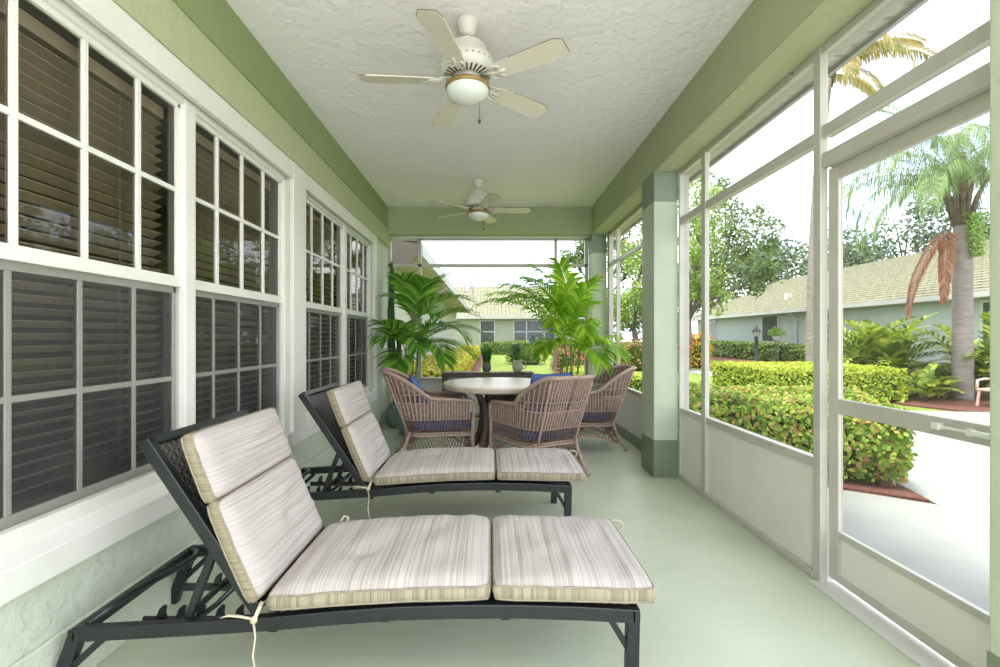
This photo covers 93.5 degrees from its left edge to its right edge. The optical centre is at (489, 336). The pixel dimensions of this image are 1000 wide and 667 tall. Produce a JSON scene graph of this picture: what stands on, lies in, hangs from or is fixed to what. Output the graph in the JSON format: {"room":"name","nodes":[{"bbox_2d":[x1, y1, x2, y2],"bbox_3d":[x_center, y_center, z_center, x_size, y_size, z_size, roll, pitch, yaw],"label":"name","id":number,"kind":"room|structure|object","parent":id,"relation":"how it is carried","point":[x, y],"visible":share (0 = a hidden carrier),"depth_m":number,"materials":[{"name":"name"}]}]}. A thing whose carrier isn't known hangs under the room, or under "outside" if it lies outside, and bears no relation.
{"room":"screened porch","nodes":[
{"label":"screened porch","id":0,"kind":"room"},
{"bbox_2d":[0,0,355,512],"bbox_3d":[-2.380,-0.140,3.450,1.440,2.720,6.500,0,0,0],"label":"window blinds","id":1,"kind":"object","parent":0,"point":[22,484],"depth_m":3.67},
{"bbox_2d":[0,0,387,666],"bbox_3d":[-1.550,-0.295,2.720,0.200,2.990,8.040,0,0,0],"label":"wall","id":2,"kind":"structure","parent":0,"point":[32,618],"depth_m":1.92,"materials":[{"name":"paint"}]},
{"bbox_2d":[0,0,292,605],"bbox_3d":[-1.490,-0.242,2.085,0.140,2.052,2.630,0,0,0],"label":"window","id":3,"kind":"structure","parent":2,"relation":"in","point":[40,541],"depth_m":1.95,"materials":[{"name":"wood"}]},
{"bbox_2d":[165,118,269,421],"bbox_3d":[-1.599,-0.250,2.860,0.062,1.700,1.000,0,0,0],"label":"window blind","id":4,"kind":"object","parent":3,"relation":"attached to","point":[228,165],"visible":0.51,"depth_m":2.85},
{"bbox_2d":[9,409,385,666],"bbox_3d":[-1.441,1.095,2.680,0.018,0.210,7.960,0,0,0],"label":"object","id":5,"kind":"structure","parent":2,"relation":"attached to","point":[148,603],"depth_m":1.89,"materials":[{"name":"paint"}]},
{"bbox_2d":[113,0,390,247],"bbox_3d":[-1.433,-1.387,2.710,0.035,0.235,8.020,0,0,0],"label":"trim","id":6,"kind":"structure","parent":2,"relation":"attached to","point":[164,20],"depth_m":2.61,"materials":[{"name":"green paint"}]},
{"bbox_2d":[173,0,387,227],"bbox_3d":[-1.427,-1.655,3.335,0.045,0.310,6.270,0,0,0],"label":"beam","id":7,"kind":"structure","parent":2,"relation":"attached to","point":[216,19],"depth_m":3.03,"materials":[{"name":"green paint"}]},
{"bbox_2d":[290,162,305,444],"bbox_3d":[-1.434,-0.242,3.515,0.032,2.052,0.230,0,0,0],"label":"trim","id":8,"kind":"structure","parent":2,"relation":"attached to","point":[298,183],"depth_m":3.44,"materials":[{"name":"white wood"}]},
{"bbox_2d":[306,173,374,437],"bbox_3d":[-1.490,-0.242,4.715,0.140,2.052,2.170,0,0,0],"label":"window","id":9,"kind":"structure","parent":2,"relation":"in","point":[343,315],"depth_m":4.75,"materials":[{"name":"wood"}]},
{"bbox_2d":[306,208,333,387],"bbox_3d":[-1.599,-0.250,4.205,0.062,1.700,1.070,0,0,0],"label":"window blind","id":10,"kind":"object","parent":9,"relation":"attached to","point":[316,220],"visible":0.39,"depth_m":4.37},
{"bbox_2d":[333,230,361,380],"bbox_3d":[-1.599,-0.250,5.305,0.062,1.700,0.910,0,0,0],"label":"window blind","id":11,"kind":"object","parent":9,"relation":"attached to","point":[334,233],"visible":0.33,"depth_m":5.47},
{"bbox_2d":[373,235,376,399],"bbox_3d":[-1.434,-0.242,5.850,0.032,2.052,0.100,0,0,0],"label":"trim","id":12,"kind":"structure","parent":2,"relation":"attached to","point":[375,244],"depth_m":5.82,"materials":[{"name":"white wood"}]},
{"bbox_2d":[391,380,526,420],"bbox_3d":[-0.003,0.905,6.705,2.805,0.590,0.030,0,0,0],"label":"wall","id":13,"kind":"structure","parent":0,"point":[428,384],"depth_m":6.69,"materials":[{"name":"green paint"}]},
{"bbox_2d":[388,237,588,405],"bbox_3d":[0.079,-0.110,6.690,3.057,2.620,0.080,0,0,0],"label":"window","id":14,"kind":"structure","parent":13,"relation":"in","point":[419,265],"depth_m":6.68,"materials":[{"name":"metal"}]},
{"bbox_2d":[528,335,535,343],"bbox_3d":[0.620,-0.680,6.918,0.116,1.560,0.105,0,0,0],"label":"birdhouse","id":15,"kind":"object","parent":14,"relation":"hanging from","point":[531,339],"visible":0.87,"depth_m":6.88,"materials":[{"name":"grey"}]},
{"bbox_2d":[226,0,752,206],"bbox_3d":[-0.015,-1.840,3.335,2.830,0.100,6.270,0,0,0],"label":"ceiling","id":16,"kind":"structure","parent":0,"point":[627,62],"depth_m":3.35,"materials":[{"name":"white paint"}]},
{"bbox_2d":[358,9,569,126],"bbox_3d":[-0.092,-1.502,2.688,1.119,0.576,1.176,0,0,-39],"label":"ceiling fan","id":17,"kind":"object","parent":16,"relation":"hanging from","point":[467,66],"visible":1,"depth_m":2.57,"materials":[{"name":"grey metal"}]},
{"bbox_2d":[430,178,530,229],"bbox_3d":[-0.093,-1.502,5.361,1.119,0.576,1.176,0,0,-1],"label":"ceiling fan","id":18,"kind":"object","parent":16,"relation":"hanging from","point":[477,201],"visible":1,"depth_m":5.29,"materials":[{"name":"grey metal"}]},
{"bbox_2d":[388,207,591,236],"bbox_3d":[-0.003,-1.630,6.575,2.805,0.420,0.210,0,0,0],"label":"beam","id":19,"kind":"structure","parent":16,"relation":"attached to","point":[402,221],"depth_m":6.47,"materials":[{"name":"green paint"}]},
{"bbox_2d":[592,0,822,232],"bbox_3d":[1.504,-1.630,3.440,0.207,0.420,6.480,0,0,0],"label":"beam","id":20,"kind":"structure","parent":16,"relation":"attached to","point":[764,24],"depth_m":2.96,"materials":[{"name":"green paint"}]},
{"bbox_2d":[613,0,915,237],"bbox_3d":[1.738,-1.478,3.525,0.263,0.025,6.850,0,0,0],"label":"soffit","id":21,"kind":"structure","parent":20,"relation":"attached to","point":[836,57],"depth_m":2.67,"materials":[{"name":"beige"}]},
{"bbox_2d":[615,0,928,239],"bbox_3d":[1.867,-1.550,3.525,0.025,0.220,6.850,0,0,0],"label":"fascia","id":22,"kind":"object","parent":21,"relation":"attached to","point":[917,4],"visible":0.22,"depth_m":2.55,"materials":[{"name":"white metal"}]},
{"bbox_2d":[96,421,917,666],"bbox_3d":[-0.010,1.260,2.720,3.380,0.120,8.040,0,0,0],"label":"floor","id":23,"kind":"structure","parent":0,"point":[725,597],"depth_m":1.98,"materials":[{"name":"paint"}]},
{"bbox_2d":[56,409,639,666],"bbox_3d":[-0.482,0.767,1.835,1.945,0.878,0.620,0,0,0],"label":"sun lounger","id":24,"kind":"object","parent":23,"relation":"on","point":[164,452],"visible":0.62,"depth_m":1.53,"materials":[{"name":"grey metal"}]},
{"bbox_2d":[181,407,655,666],"bbox_3d":[-0.203,0.710,1.799,1.594,0.801,0.664,0,0,0],"label":"cushion","id":25,"kind":"object","parent":24,"relation":"on","point":[262,512],"visible":1,"depth_m":1.63,"materials":[{"name":"fabric"}]},
{"bbox_2d":[385,261,401,427],"bbox_3d":[-1.220,0.090,6.300,0.370,2.220,0.370,0,0,0],"label":"column","id":26,"kind":"structure","parent":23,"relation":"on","point":[391,410],"depth_m":6.20,"materials":[{"name":"green paint"}]},
{"bbox_2d":[365,270,490,433],"bbox_3d":[-0.691,0.160,5.783,1.466,2.080,1.618,0,0,0],"label":"potted palm","id":27,"kind":"object","parent":23,"relation":"on","point":[414,297],"visible":0.96,"depth_m":5.58,"materials":[{"name":"plant"}]},
{"bbox_2d":[396,411,410,433],"bbox_3d":[-0.970,1.020,5.850,0.400,0.360,0.400,0,0,0],"label":"pot","id":28,"kind":"object","parent":27,"relation":"attached to","point":[401,429],"depth_m":5.71,"materials":[{"name":"teal ceramic"}]},
{"bbox_2d":[380,368,475,452],"bbox_3d":[-0.625,0.760,4.680,0.900,0.895,0.639,0,0,-10],"label":"wicker armchair","id":29,"kind":"object","parent":23,"relation":"on","point":[440,405],"visible":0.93,"depth_m":4.40,"materials":[{"name":"brown wicker"}]},
{"bbox_2d":[411,420,468,430],"bbox_3d":[-0.510,0.835,4.700,0.570,0.125,0.575,0,0,-10],"label":"seat cushion","id":30,"kind":"object","parent":29,"relation":"on","point":[435,420],"visible":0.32,"depth_m":4.43,"materials":[{"name":"blue fabric"}]},
{"bbox_2d":[408,374,426,402],"bbox_3d":[-0.710,0.568,4.665,0.204,0.372,0.445,0,0,-10],"label":"throw pillow","id":31,"kind":"object","parent":30,"relation":"on","point":[412,379],"visible":0.42,"depth_m":4.49,"materials":[{"name":"blue fabric"}]},
{"bbox_2d":[298,382,571,515],"bbox_3d":[-0.482,0.767,3.110,1.945,0.878,0.620,0,0,0],"label":"sun lounger","id":32,"kind":"object","parent":23,"relation":"on","point":[316,401],"visible":0.5,"depth_m":2.80,"materials":[{"name":"grey metal"}]},
{"bbox_2d":[327,381,584,518],"bbox_3d":[-0.173,0.710,3.074,1.594,0.801,0.664,0,0,0],"label":"cushion","id":33,"kind":"object","parent":32,"relation":"on","point":[368,448],"visible":1,"depth_m":2.88,"materials":[{"name":"fabric"}]},
{"bbox_2d":[443,377,530,447],"bbox_3d":[0.100,0.839,4.800,1.161,0.759,1.161,0,0,0],"label":"round table","id":34,"kind":"object","parent":23,"relation":"on","point":[496,388],"visible":0.62,"depth_m":4.59,"materials":[{"name":"stone"}]},
{"bbox_2d":[442,371,533,416],"bbox_3d":[-0.029,0.833,6.300,1.205,0.735,0.290,0,0,0],"label":"console table","id":35,"kind":"object","parent":23,"relation":"on","point":[448,374],"visible":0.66,"depth_m":6.16,"materials":[{"name":"brown wood"}]},
{"bbox_2d":[480,345,493,371],"bbox_3d":[-0.041,0.281,6.278,0.188,0.369,0.196,0,0,-17],"label":"potted grass","id":36,"kind":"object","parent":35,"relation":"on","point":[486,355],"depth_m":6.24,"materials":[{"name":"green plant"}]},
{"bbox_2d":[482,362,490,371],"bbox_3d":[-0.045,0.403,6.280,0.124,0.125,0.124,0,0,0],"label":"pot","id":37,"kind":"object","parent":36,"relation":"attached to","point":[486,367],"depth_m":6.24,"materials":[{"name":"grey ceramic"}]},
{"bbox_2d":[508,342,526,371],"bbox_3d":[0.361,0.264,6.283,0.269,0.403,0.311,0,0,0],"label":"plant","id":38,"kind":"object","parent":35,"relation":"on","point":[517,352],"visible":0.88,"depth_m":6.24,"materials":[{"name":"green plant"}]},
{"bbox_2d":[488,374,594,475],"bbox_3d":[0.478,0.760,4.199,0.639,0.895,0.900,0,0,-30],"label":"wicker armchair","id":39,"kind":"object","parent":23,"relation":"on","point":[573,392],"visible":0.91,"depth_m":3.94,"materials":[{"name":"brown wicker"}]},
{"bbox_2d":[498,423,574,440],"bbox_3d":[0.420,0.835,4.300,0.575,0.125,0.570,0,0,-30],"label":"seat cushion","id":40,"kind":"object","parent":39,"relation":"on","point":[525,437],"visible":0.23,"depth_m":4.04,"materials":[{"name":"blue fabric"}]},
{"bbox_2d":[525,372,572,411],"bbox_3d":[0.505,0.533,4.150,0.446,0.447,0.206,0,0,-30],"label":"throw pillow","id":41,"kind":"object","parent":40,"relation":"on","point":[534,377],"visible":0.21,"depth_m":4.05,"materials":[{"name":"blue fabric"}]},
{"bbox_2d":[471,257,629,429],"bbox_3d":[0.726,0.106,5.879,1.980,2.188,1.557,0,0,0],"label":"potted palm","id":42,"kind":"object","parent":23,"relation":"on","point":[570,302],"visible":0.94,"depth_m":5.88,"materials":[{"name":"plant"}]},
{"bbox_2d":[557,364,636,451],"bbox_3d":[1.116,0.760,5.182,0.900,0.895,0.639,0,0,-1],"label":"wicker armchair","id":43,"kind":"object","parent":23,"relation":"on","point":[601,399],"visible":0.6,"depth_m":4.90,"materials":[{"name":"brown wicker"}]},
{"bbox_2d":[582,412,609,421],"bbox_3d":[1.000,0.835,5.180,0.570,0.125,0.575,0,0,-1],"label":"seat cushion","id":44,"kind":"object","parent":43,"relation":"on","point":[585,412],"visible":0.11,"depth_m":4.91,"materials":[{"name":"blue fabric"}]},
{"bbox_2d":[589,234,606,389],"bbox_3d":[1.504,-0.110,6.575,0.215,2.620,0.218,0,0,0],"label":"column","id":45,"kind":"structure","parent":23,"relation":"on","point":[597,242],"depth_m":6.47,"materials":[{"name":"paint"}]},
{"bbox_2d":[615,422,641,451],"bbox_3d":[1.605,1.150,5.401,0.040,0.100,2.131,0,0,0],"label":"baseboard","id":46,"kind":"structure","parent":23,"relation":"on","point":[634,440],"depth_m":5.34,"materials":[{"name":"green paint"}]},
{"bbox_2d":[642,172,677,476],"bbox_3d":[1.504,-0.110,4.173,0.215,2.620,0.323,0,0,0],"label":"column","id":47,"kind":"structure","parent":23,"relation":"on","point":[660,189],"depth_m":4.01,"materials":[{"name":"paint"}]},
{"bbox_2d":[987,0,999,666],"bbox_3d":[1.504,-0.110,1.125,0.215,2.620,0.398,0,0,0],"label":"door frame","id":48,"kind":"structure","parent":23,"relation":"on","point":[993,655],"depth_m":1.30,"materials":[{"name":"paint"}]},
{"bbox_2d":[592,0,872,233],"bbox_3d":[1.506,-1.416,3.430,0.203,0.008,6.460,0,0,0],"label":"beam","id":49,"kind":"structure","parent":48,"relation":"on","point":[829,16],"depth_m":2.59,"materials":[{"name":"green paint"}]},
{"bbox_2d":[611,389,812,566],"bbox_3d":[1.637,0.910,4.346,0.015,0.540,4.029,0,0,0],"label":"panel","id":50,"kind":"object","parent":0,"point":[772,490],"depth_m":2.91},
{"bbox_2d":[607,204,641,397],"bbox_3d":[1.656,-0.110,5.400,0.088,2.620,2.140,0,0,0],"label":"window","id":51,"kind":"structure","parent":50,"relation":"in","point":[637,212],"depth_m":5.99,"materials":[{"name":"metal"}]},
{"bbox_2d":[679,475,812,577],"bbox_3d":[1.633,1.183,4.367,0.065,0.035,4.065,0,0,0],"label":"baseboard","id":52,"kind":"structure","parent":50,"relation":"attached to","point":[769,541],"depth_m":2.84,"materials":[{"name":"metal"}]},
{"bbox_2d":[678,45,831,581],"bbox_3d":[1.651,-0.110,3.148,0.098,2.620,1.733,0,0,0],"label":"window","id":53,"kind":"structure","parent":50,"relation":"in","point":[815,65],"depth_m":2.63,"materials":[{"name":"metal"}]},
{"bbox_2d":[809,580,956,666],"bbox_3d":[1.700,1.209,1.650,0.280,0.042,1.300,0,0,0],"label":"threshold","id":54,"kind":"object","parent":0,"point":[919,653],"visible":0.31,"depth_m":1.93,"materials":[{"name":"metal"}]},
{"bbox_2d":[823,0,989,666],"bbox_3d":[1.656,-0.125,1.650,0.088,2.590,1.300,0,0,0],"label":"door","id":55,"kind":"structure","parent":54,"relation":"on","point":[954,627],"depth_m":1.92,"materials":[{"name":"metal"}]},
{"label":"outside","id":56,"kind":"structure","parent":0,"visible":0},
{"bbox_2d":[828,478,929,502],"bbox_3d":[2.825,1.300,5.830,2.250,0.200,4.740,0,0,0],"label":"garden bed","id":57,"kind":"object","parent":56,"point":[898,490],"visible":0.05,"depth_m":3.70,"materials":[{"name":"brown soil"}]},
{"bbox_2d":[689,382,917,486],"bbox_3d":[2.690,0.840,4.723,2.127,0.740,2.044,0,0,11],"label":"hedge","id":58,"kind":"object","parent":57,"relation":"on","point":[782,414],"visible":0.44,"depth_m":3.98,"materials":[{"name":"green plant"}]},
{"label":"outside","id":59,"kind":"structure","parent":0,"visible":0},
{"bbox_2d":[709,356,935,373],"bbox_3d":[13.900,1.320,25.000,4.000,0.160,18.000,0,0,0],"label":"garden bed","id":60,"kind":"object","parent":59,"point":[716,358],"visible":0.06,"depth_m":25.90,"materials":[{"name":"brown soil"}]},
{"bbox_2d":[709,340,789,361],"bbox_3d":[14.643,0.718,28.351,1.412,1.089,10.574,0,0,0],"label":"hedge","id":61,"kind":"object","parent":60,"relation":"on","point":[732,349],"visible":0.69,"depth_m":25.86,"materials":[{"name":"green plant"}]},
{"bbox_2d":[752,325,760,361],"bbox_3d":[12.300,0.360,21.700,0.460,1.800,0.398,0,0,0],"label":"lamp post","id":62,"kind":"object","parent":60,"relation":"on","point":[756,331],"visible":0.85,"depth_m":21.63,"materials":[{"name":"grey metal"}]},
{"bbox_2d":[767,326,786,361],"bbox_3d":[13.560,0.353,22.192,0.822,1.773,0.821,0,0,-39],"label":"plant","id":63,"kind":"object","parent":60,"relation":"on","point":[777,333],"visible":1,"depth_m":22.09,"materials":[{"name":"green plant"}]},
{"bbox_2d":[781,343,855,361],"bbox_3d":[14.642,0.754,20.195,1.435,1.008,5.079,0,0,0],"label":"hedge","id":64,"kind":"object","parent":60,"relation":"on","point":[787,355],"visible":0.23,"depth_m":21.78,"materials":[{"name":"green plant"}]},
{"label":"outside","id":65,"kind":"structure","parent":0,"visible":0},
{"bbox_2d":[471,355,482,371],"bbox_3d":[-0.565,1.315,21.000,0.370,0.170,24.000,0,0,0],"label":"garden bed","id":66,"kind":"object","parent":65,"point":[477,366],"visible":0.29,"depth_m":20.29,"materials":[{"name":"brown soil"}]},
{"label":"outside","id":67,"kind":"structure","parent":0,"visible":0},
{"bbox_2d":[879,387,989,411],"bbox_3d":[10.800,1.315,9.600,6.400,0.170,4.800,0,0,0],"label":"garden bed","id":68,"kind":"object","parent":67,"point":[946,403],"visible":0.15,"depth_m":8.69,"materials":[{"name":"brown soil"}]},
{"bbox_2d":[790,311,983,396],"bbox_3d":[8.747,0.403,10.662,3.249,1.947,3.057,0,0,11],"label":"shrub","id":69,"kind":"object","parent":68,"relation":"on","point":[877,345],"visible":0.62,"depth_m":10.16,"materials":[{"name":"plant"}]},
{"bbox_2d":[911,311,989,395],"bbox_3d":[10.358,0.449,9.678,2.877,1.899,2.885,0,0,-32],"label":"shrub","id":70,"kind":"object","parent":68,"relation":"on","point":[982,352],"visible":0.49,"depth_m":9.54,"materials":[{"name":"plant"}]},
{"bbox_2d":[975,378,989,405],"bbox_3d":[8.983,0.894,8.213,0.576,0.656,0.542,0,0,-20],"label":"garden chair","id":71,"kind":"object","parent":68,"relation":"on","point":[977,388],"visible":0.45,"depth_m":8.34,"materials":[{"name":"beige plastic"}]},
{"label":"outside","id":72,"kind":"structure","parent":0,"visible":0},
{"bbox_2d":[480,354,954,411],"bbox_3d":[30.000,1.380,49.000,120.000,0.240,122.000,0,0,0],"label":"lawn","id":73,"kind":"structure","parent":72,"point":[497,361],"depth_m":18.22,"materials":[{"name":"green plant"}]},
{"bbox_2d":[392,241,470,361],"bbox_3d":[-5.080,-0.425,18.015,7.840,3.450,19.970,0,0,0],"label":"house wing","id":74,"kind":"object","parent":73,"relation":"on","point":[403,252],"visible":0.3,"depth_m":10.81,"materials":[{"name":"paint"}]},
{"bbox_2d":[461,276,476,297],"bbox_3d":[-0.817,-2.117,19.981,0.725,0.942,0.538,0,0,37],"label":"satellite dish","id":75,"kind":"object","parent":74,"relation":"attached to","point":[471,283],"visible":1,"depth_m":19.99,"materials":[{"name":"grey metal"}]},
{"bbox_2d":[408,345,480,376],"bbox_3d":[-1.337,0.864,21.117,1.497,0.732,23.984,0,0,0],"label":"hedge","id":76,"kind":"object","parent":73,"relation":"on","point":[430,368],"visible":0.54,"depth_m":12.11,"materials":[{"name":"yellow plant"}]},
{"bbox_2d":[454,267,588,353],"bbox_3d":[0.000,-2.200,40.710,17.000,7.000,11.580,0,0,0],"label":"house","id":77,"kind":"structure","parent":73,"relation":"on","point":[502,323],"depth_m":35.50,"materials":[{"name":"tile"}]},
{"bbox_2d":[505,337,542,363],"bbox_3d":[1.588,0.624,21.700,1.815,1.224,1.703,0,0,0],"label":"round bush","id":78,"kind":"object","parent":73,"relation":"on","point":[527,357],"visible":0.49,"depth_m":21.08,"materials":[{"name":"green plant"}]},
{"bbox_2d":[480,340,641,353],"bbox_3d":[5.963,0.749,33.696,13.329,1.016,1.307,0,0,0],"label":"hedge","id":79,"kind":"object","parent":73,"relation":"on","point":[499,347],"visible":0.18,"depth_m":33.24,"materials":[{"name":"green plant"}]},
{"bbox_2d":[549,344,624,373],"bbox_3d":[3.272,0.703,15.974,2.530,1.034,2.019,0,0,0],"label":"shrub","id":80,"kind":"object","parent":73,"relation":"on","point":[560,352],"visible":0.41,"depth_m":15.25,"materials":[{"name":"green plant"}]},
{"bbox_2d":[559,222,641,291],"bbox_3d":[7.210,-3.052,26.988,6.396,8.758,3.272,0,0,0],"label":"tree","id":81,"kind":"object","parent":73,"relation":"on","point":[578,258],"visible":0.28,"depth_m":26.91,"materials":[{"name":"green plant"}]},
{"bbox_2d":[562,365,641,391],"bbox_3d":[2.495,0.948,10.500,1.361,0.545,3.128,0,0,0],"label":"clipped hedge","id":82,"kind":"object","parent":73,"relation":"on","point":[636,381],"visible":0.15,"depth_m":9.10,"materials":[{"name":"green plant"}]},
{"bbox_2d":[613,286,639,332],"bbox_3d":[13.391,-2.106,51.715,11.012,6.867,5.774,0,0,0],"label":"tree","id":83,"kind":"object","parent":73,"relation":"on","point":[621,286],"visible":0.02,"depth_m":51.48,"materials":[{"name":"green plant"}]},
{"bbox_2d":[613,230,641,344],"bbox_3d":[7.351,-2.326,23.987,4.514,7.286,4.452,0,0,0],"label":"tree","id":84,"kind":"object","parent":73,"relation":"on","point":[636,299],"visible":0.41,"depth_m":23.65,"materials":[{"name":"green plant"}]},
{"bbox_2d":[615,339,693,369],"bbox_3d":[6.156,0.643,17.976,2.840,1.173,1.994,0,0,0],"label":"shrub","id":85,"kind":"object","parent":73,"relation":"on","point":[635,351],"visible":0.22,"depth_m":17.26,"materials":[{"name":"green plant"}]},
{"bbox_2d":[625,256,735,340],"bbox_3d":[10.645,-1.889,27.026,5.941,6.451,4.197,0,0,0],"label":"tree","id":86,"kind":"object","parent":73,"relation":"on","point":[638,328],"visible":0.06,"depth_m":26.25,"materials":[{"name":"green plant"}]},
{"bbox_2d":[623,234,744,324],"bbox_3d":[19.649,-4.775,46.372,13.184,12.254,9.374,0,0,-17],"label":"tree","id":87,"kind":"object","parent":73,"relation":"on","point":[716,234],"visible":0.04,"depth_m":46.40,"materials":[{"name":"green plant"}]},
{"bbox_2d":[689,332,714,367],"bbox_3d":[8.462,0.524,19.222,1.216,1.475,1.109,0,0,0],"label":"shrub","id":88,"kind":"object","parent":73,"relation":"on","point":[696,347],"visible":0.4,"depth_m":18.85,"materials":[{"name":"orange plant"}]},
{"bbox_2d":[689,171,733,360],"bbox_3d":[7.922,-2.511,17.816,2.187,7.680,2.743,0,0,0],"label":"tree","id":89,"kind":"object","parent":73,"relation":"on","point":[694,258],"visible":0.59,"depth_m":17.38,"materials":[{"name":"green plant"}]},
{"bbox_2d":[689,170,790,338],"bbox_3d":[11.111,-3.224,21.916,5.386,9.161,3.681,0,0,-21],"label":"tree","id":90,"kind":"object","parent":73,"relation":"on","point":[770,272],"visible":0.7,"depth_m":21.48,"materials":[{"name":"green plant"}]},
{"bbox_2d":[711,360,909,400],"bbox_3d":[6.603,0.873,10.048,2.754,0.694,2.432,0,0,0],"label":"clipped hedge","id":91,"kind":"object","parent":73,"relation":"on","point":[886,382],"visible":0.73,"depth_m":8.94,"materials":[{"name":"green plant"}]},
{"bbox_2d":[715,224,909,299],"bbox_3d":[28.863,-4.301,42.677,19.202,11.331,10.788,0,0,-10],"label":"tree","id":92,"kind":"object","parent":73,"relation":"on","point":[794,257],"visible":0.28,"depth_m":40.68,"materials":[{"name":"green plant"}]},
{"bbox_2d":[691,239,989,371],"bbox_3d":[21.340,-1.575,22.000,11.920,5.750,29.000,0,0,0],"label":"house","id":93,"kind":"structure","parent":73,"relation":"on","point":[876,291],"depth_m":21.82,"materials":[{"name":"tile"}]},
{"bbox_2d":[784,293,791,299],"bbox_3d":[17.350,-2.325,27.350,0.300,0.450,0.300,0,0,0],"label":"roof vent","id":94,"kind":"object","parent":93,"relation":"attached to","point":[787,296],"depth_m":27.20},
{"bbox_2d":[805,31,943,361],"bbox_3d":[12.826,-4.725,15.764,3.698,12.051,4.480,0,0,40],"label":"palm tree","id":95,"kind":"object","parent":73,"relation":"on","point":[890,45],"visible":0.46,"depth_m":15.96,"materials":[{"name":"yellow plant"}]},
{"bbox_2d":[803,104,989,400],"bbox_3d":[9.018,-1.729,9.460,4.338,6.058,4.241,0,0,-15],"label":"palm tree","id":96,"kind":"object","parent":73,"relation":"on","point":[953,175],"visible":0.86,"depth_m":9.10,"materials":[{"name":"green plant"}]},
{"bbox_2d":[843,191,989,266],"bbox_3d":[38.621,-6.154,42.367,16.040,15.036,8.991,0,0,6],"label":"tree","id":97,"kind":"object","parent":73,"relation":"on","point":[910,228],"visible":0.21,"depth_m":42.01,"materials":[{"name":"green plant"}]},
{"bbox_2d":[896,362,965,402],"bbox_3d":[8.530,0.898,9.117,1.407,0.813,1.524,0,0,38],"label":"shrub","id":98,"kind":"object","parent":73,"relation":"on","point":[923,383],"visible":0.75,"depth_m":9.04,"materials":[{"name":"plant"}]},
{"bbox_2d":[978,211,989,237],"bbox_3d":[49.025,-6.114,39.972,15.970,15.128,10.375,0,0,0],"label":"tree","id":99,"kind":"object","parent":73,"relation":"on","point":[988,229],"visible":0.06,"depth_m":40.52,"materials":[{"name":"green plant"}]},
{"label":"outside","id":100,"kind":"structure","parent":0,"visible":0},
{"bbox_2d":[689,369,712,375],"bbox_3d":[9.450,1.323,25.900,5.100,0.155,28.200,0,0,0],"label":"path","id":101,"kind":"structure","parent":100,"point":[695,371],"depth_m":16.67,"materials":[{"name":"concrete"}]},
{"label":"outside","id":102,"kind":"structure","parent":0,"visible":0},
{"bbox_2d":[828,411,989,611],"bbox_3d":[5.640,1.310,3.450,7.920,0.180,9.500,0,0,0],"label":"walkway","id":103,"kind":"structure","parent":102,"point":[945,540],"depth_m":3.19,"materials":[{"name":"concrete"}]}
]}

